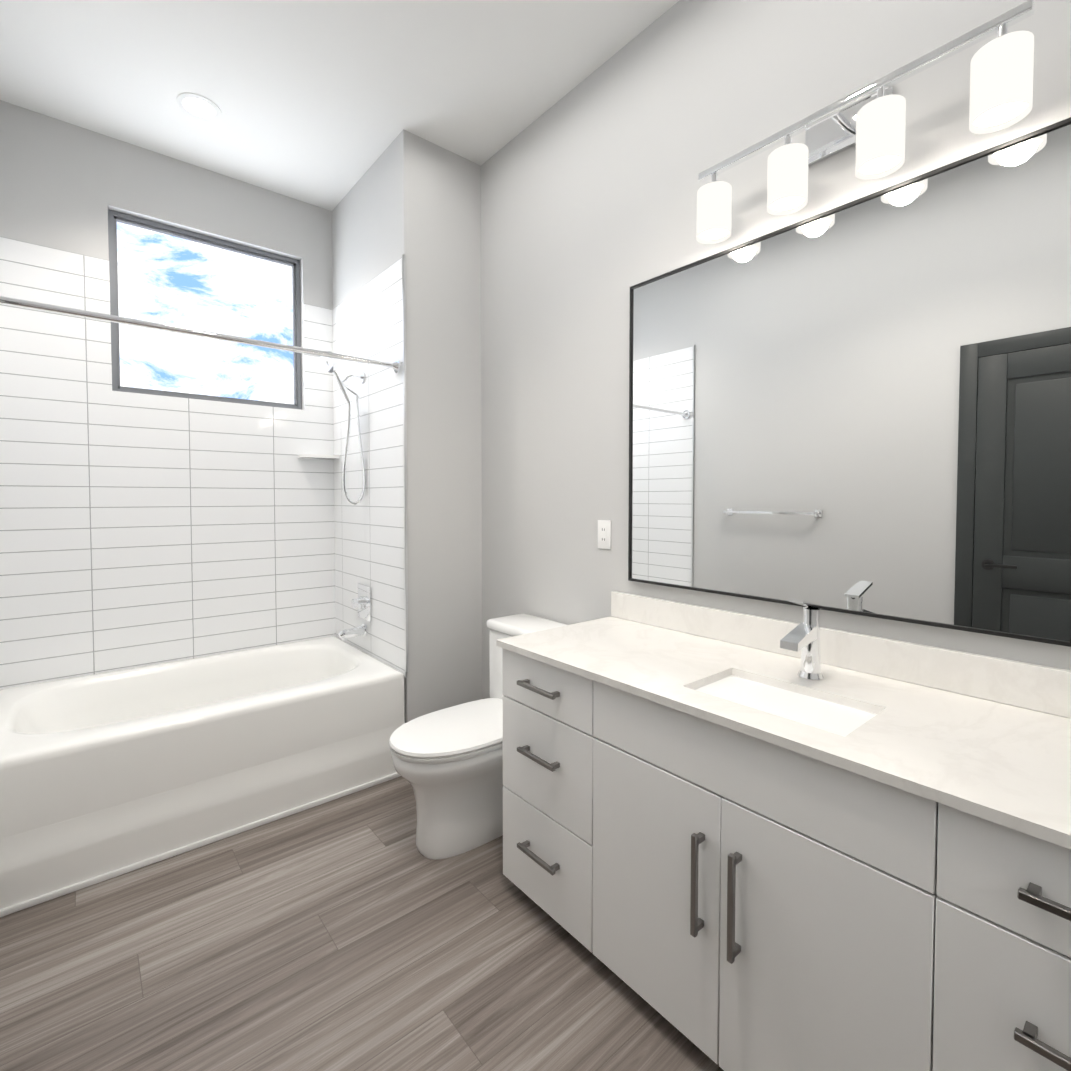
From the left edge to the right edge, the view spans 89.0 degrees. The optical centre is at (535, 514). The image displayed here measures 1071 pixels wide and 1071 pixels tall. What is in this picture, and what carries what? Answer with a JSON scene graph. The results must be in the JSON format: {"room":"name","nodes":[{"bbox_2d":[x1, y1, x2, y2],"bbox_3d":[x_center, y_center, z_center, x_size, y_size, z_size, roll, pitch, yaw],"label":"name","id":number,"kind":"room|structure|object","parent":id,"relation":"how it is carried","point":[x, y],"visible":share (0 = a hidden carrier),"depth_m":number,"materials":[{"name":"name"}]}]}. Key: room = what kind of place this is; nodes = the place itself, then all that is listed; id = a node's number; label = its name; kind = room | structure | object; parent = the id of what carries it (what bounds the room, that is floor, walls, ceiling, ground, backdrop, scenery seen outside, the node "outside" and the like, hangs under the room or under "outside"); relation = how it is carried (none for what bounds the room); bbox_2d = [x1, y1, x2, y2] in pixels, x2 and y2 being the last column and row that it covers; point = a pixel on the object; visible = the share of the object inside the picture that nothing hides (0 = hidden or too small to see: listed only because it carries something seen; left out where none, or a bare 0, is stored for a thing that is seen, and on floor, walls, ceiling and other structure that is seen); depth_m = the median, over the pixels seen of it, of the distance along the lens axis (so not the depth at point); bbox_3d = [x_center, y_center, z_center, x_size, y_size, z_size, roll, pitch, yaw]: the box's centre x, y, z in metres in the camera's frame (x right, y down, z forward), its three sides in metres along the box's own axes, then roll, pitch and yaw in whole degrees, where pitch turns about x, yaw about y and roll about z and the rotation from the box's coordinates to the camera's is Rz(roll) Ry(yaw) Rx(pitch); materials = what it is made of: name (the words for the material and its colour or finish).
{"room":"bathroom","nodes":[
{"label":"bathroom","id":0,"kind":"room"},
{"bbox_2d":[0,100,332,409],"bbox_3d":[-1.872,-0.295,2.922,1.524,3.068,0.160,-1,2,-40],"label":"wall","id":1,"kind":"structure","parent":0,"point":[65,186],"depth_m":2.66,"materials":[{"name":"grey paint"}]},
{"bbox_2d":[0,236,335,689],"bbox_3d":[-1.834,-0.225,2.879,1.508,2.018,0.058,-1,2,-40],"label":"tiled wall","id":2,"kind":"structure","parent":1,"relation":"attached to","point":[138,530],"depth_m":2.71,"materials":[{"name":"white tile"}]},
{"bbox_2d":[297,454,339,458],"bbox_3d":[-1.284,-0.345,3.226,0.210,0.018,0.105,-1,2,-40],"label":"corner shelf","id":3,"kind":"object","parent":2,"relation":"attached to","point":[314,456],"visible":0.98,"depth_m":3.19,"materials":[{"name":"white ceramic"}]},
{"bbox_2d":[108,209,301,409],"bbox_3d":[-1.757,-1.058,2.976,0.902,0.890,0.040,-1,2,-40],"label":"window","id":4,"kind":"structure","parent":1,"relation":"in","point":[114,217],"depth_m":2.89,"materials":[{"name":"silver metal"}]},
{"bbox_2d":[0,0,678,210],"bbox_3d":[-0.412,-1.836,1.469,2.203,0.100,4.470,-1,2,-40],"label":"ceiling","id":5,"kind":"structure","parent":0,"point":[322,103],"depth_m":2.22,"materials":[{"name":"white paint"}]},
{"bbox_2d":[176,93,220,120],"bbox_3d":[-1.495,-1.812,2.422,0.170,0.006,0.170,-1,2,-40],"label":"recessed light","id":6,"kind":"object","parent":5,"relation":"in","point":[200,107],"visible":1,"depth_m":2.41,"materials":[{"name":"white plastic"}]},
{"bbox_2d":[0,776,723,1070],"bbox_3d":[-0.412,1.330,1.564,2.203,0.100,4.470,-1,2,-40],"label":"floor","id":7,"kind":"structure","parent":0,"point":[357,931],"depth_m":1.53,"materials":[{"name":"brown wood"}]},
{"bbox_2d":[0,636,404,916],"bbox_3d":[-1.499,1.008,2.515,1.502,0.486,0.981,-1,2,-40],"label":"bathtub","id":8,"kind":"object","parent":7,"relation":"on","point":[107,775],"visible":0.96,"depth_m":2.17,"materials":[{"name":"white ceramic"}]},
{"bbox_2d":[389,613,566,859],"bbox_3d":[-0.211,0.871,2.207,0.781,0.780,0.450,-1,2,-40],"label":"toilet","id":9,"kind":"object","parent":7,"relation":"on","point":[448,764],"visible":0.42,"depth_m":2.03,"materials":[{"name":"white ceramic"}]},
{"bbox_2d":[496,643,1070,1070],"bbox_3d":[0.601,0.869,1.392,0.604,0.834,1.588,-1,2,-40],"label":"bathroom vanity","id":10,"kind":"object","parent":7,"relation":"on","point":[732,841],"depth_m":1.11,"materials":[{"name":"white wood"}]},
{"bbox_2d":[496,615,1070,838],"bbox_3d":[0.612,0.440,1.383,0.582,0.020,1.620,-1,2,-40],"label":"countertop","id":11,"kind":"structure","parent":10,"relation":"on","point":[1004,760],"depth_m":1.16,"materials":[{"name":"white stone"}]},
{"bbox_2d":[684,667,883,734],"bbox_3d":[0.581,0.515,1.302,0.293,0.149,0.440,-1,2,-40],"label":"sink","id":12,"kind":"object","parent":11,"relation":"in","point":[836,713],"depth_m":1.32,"materials":[{"name":"white ceramic"}]},
{"bbox_2d":[780,598,823,679],"bbox_3d":[0.694,0.321,1.412,0.156,0.215,0.062,-1,2,-40],"label":"faucet","id":13,"kind":"object","parent":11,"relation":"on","point":[804,636],"visible":1,"depth_m":1.42,"materials":[{"name":"silver metal"}]},
{"bbox_2d":[332,129,481,722],"bbox_3d":[-0.761,-0.301,3.123,0.439,3.068,0.955,-1,2,-40],"label":"wall","id":14,"kind":"structure","parent":0,"point":[415,199],"depth_m":2.75,"materials":[{"name":"grey paint"}]},
{"bbox_2d":[332,257,406,677],"bbox_3d":[-0.933,-0.228,2.982,0.008,2.018,0.955,-1,2,-40],"label":"tile","id":15,"kind":"structure","parent":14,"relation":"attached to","point":[369,527],"depth_m":2.89,"materials":[{"name":"white tile"}]},
{"bbox_2d":[320,351,365,504],"bbox_3d":[-1.012,-0.452,2.886,0.226,0.798,0.110,-1,2,-40],"label":"shower head","id":16,"kind":"object","parent":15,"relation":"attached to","point":[330,365],"visible":0.98,"depth_m":2.91},
{"bbox_2d":[338,624,367,640],"bbox_3d":[-0.997,0.639,2.964,0.146,0.070,0.068,-1,2,-40],"label":"tub spout","id":17,"kind":"object","parent":15,"relation":"attached to","point":[345,634],"visible":0.98,"depth_m":2.95,"materials":[{"name":"silver metal"}]},
{"bbox_2d":[352,583,370,621],"bbox_3d":[-0.957,0.482,2.970,0.070,0.190,0.205,-1,2,-40],"label":"shower valve","id":18,"kind":"object","parent":15,"relation":"attached to","point":[362,602],"visible":1,"depth_m":2.97,"materials":[{"name":"silver metal"}]},
{"bbox_2d":[402,254,407,671],"bbox_3d":[-1.205,-0.221,2.125,1.524,1.992,0.012,-1,2,-40],"label":"trim","id":19,"kind":"structure","parent":14,"relation":"attached to","point":[405,455],"depth_m":2.60,"materials":[{"name":"silver metal"}]},
{"bbox_2d":[481,0,1070,698],"bbox_3d":[0.387,-0.273,2.183,0.120,3.068,4.470,-1,2,-40],"label":"wall","id":20,"kind":"structure","parent":0,"point":[591,184],"depth_m":2.10,"materials":[{"name":"grey paint"}]},
{"bbox_2d":[598,520,610,548],"bbox_3d":[0.280,0.080,2.221,0.008,0.116,0.070,-1,2,-40],"label":"electrical outlet","id":21,"kind":"object","parent":20,"relation":"attached to","point":[604,534],"visible":1,"depth_m":2.21,"materials":[{"name":"white plastic"}]},
{"bbox_2d":[611,591,1070,718],"bbox_3d":[0.828,0.374,1.561,0.020,0.100,1.620,-1,2,-40],"label":"backsplash","id":22,"kind":"structure","parent":20,"relation":"attached to","point":[1021,684],"depth_m":1.43,"materials":[{"name":"white stone"}]},
{"bbox_2d":[628,117,1070,646],"bbox_3d":[0.847,-0.289,1.518,0.022,1.120,1.500,-1,2,-40],"label":"mirror","id":23,"kind":"object","parent":20,"relation":"attached to","point":[861,406],"visible":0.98,"depth_m":1.43,"materials":[{"name":"clear glass"}]},
{"bbox_2d":[697,0,1034,243],"bbox_3d":[0.798,-0.990,1.450,0.157,0.255,0.794,-1,2,-40],"label":"sconce","id":24,"kind":"object","parent":20,"relation":"attached to","point":[869,120],"visible":1,"depth_m":1.33,"materials":[{"name":"white glass"}]},
{"bbox_3d":[-1.212,-0.233,0.850,0.120,3.068,4.470,-1,2,-40],"label":"wall","id":25,"kind":"structure","parent":0,"visible":0},
{"bbox_3d":[-2.097,-0.199,2.011,0.008,2.018,0.955,-1,2,-40],"label":"tile","id":26,"kind":"structure","parent":25,"relation":"attached to","visible":0},
{"bbox_2d":[0,296,401,372],"bbox_3d":[-1.241,-0.703,2.153,1.506,0.064,0.064,-1,2,-40],"label":"rail","id":27,"kind":"object","parent":26,"relation":"attached to","point":[396,365],"visible":1,"depth_m":2.06,"materials":[{"name":"silver metal"}]}
]}

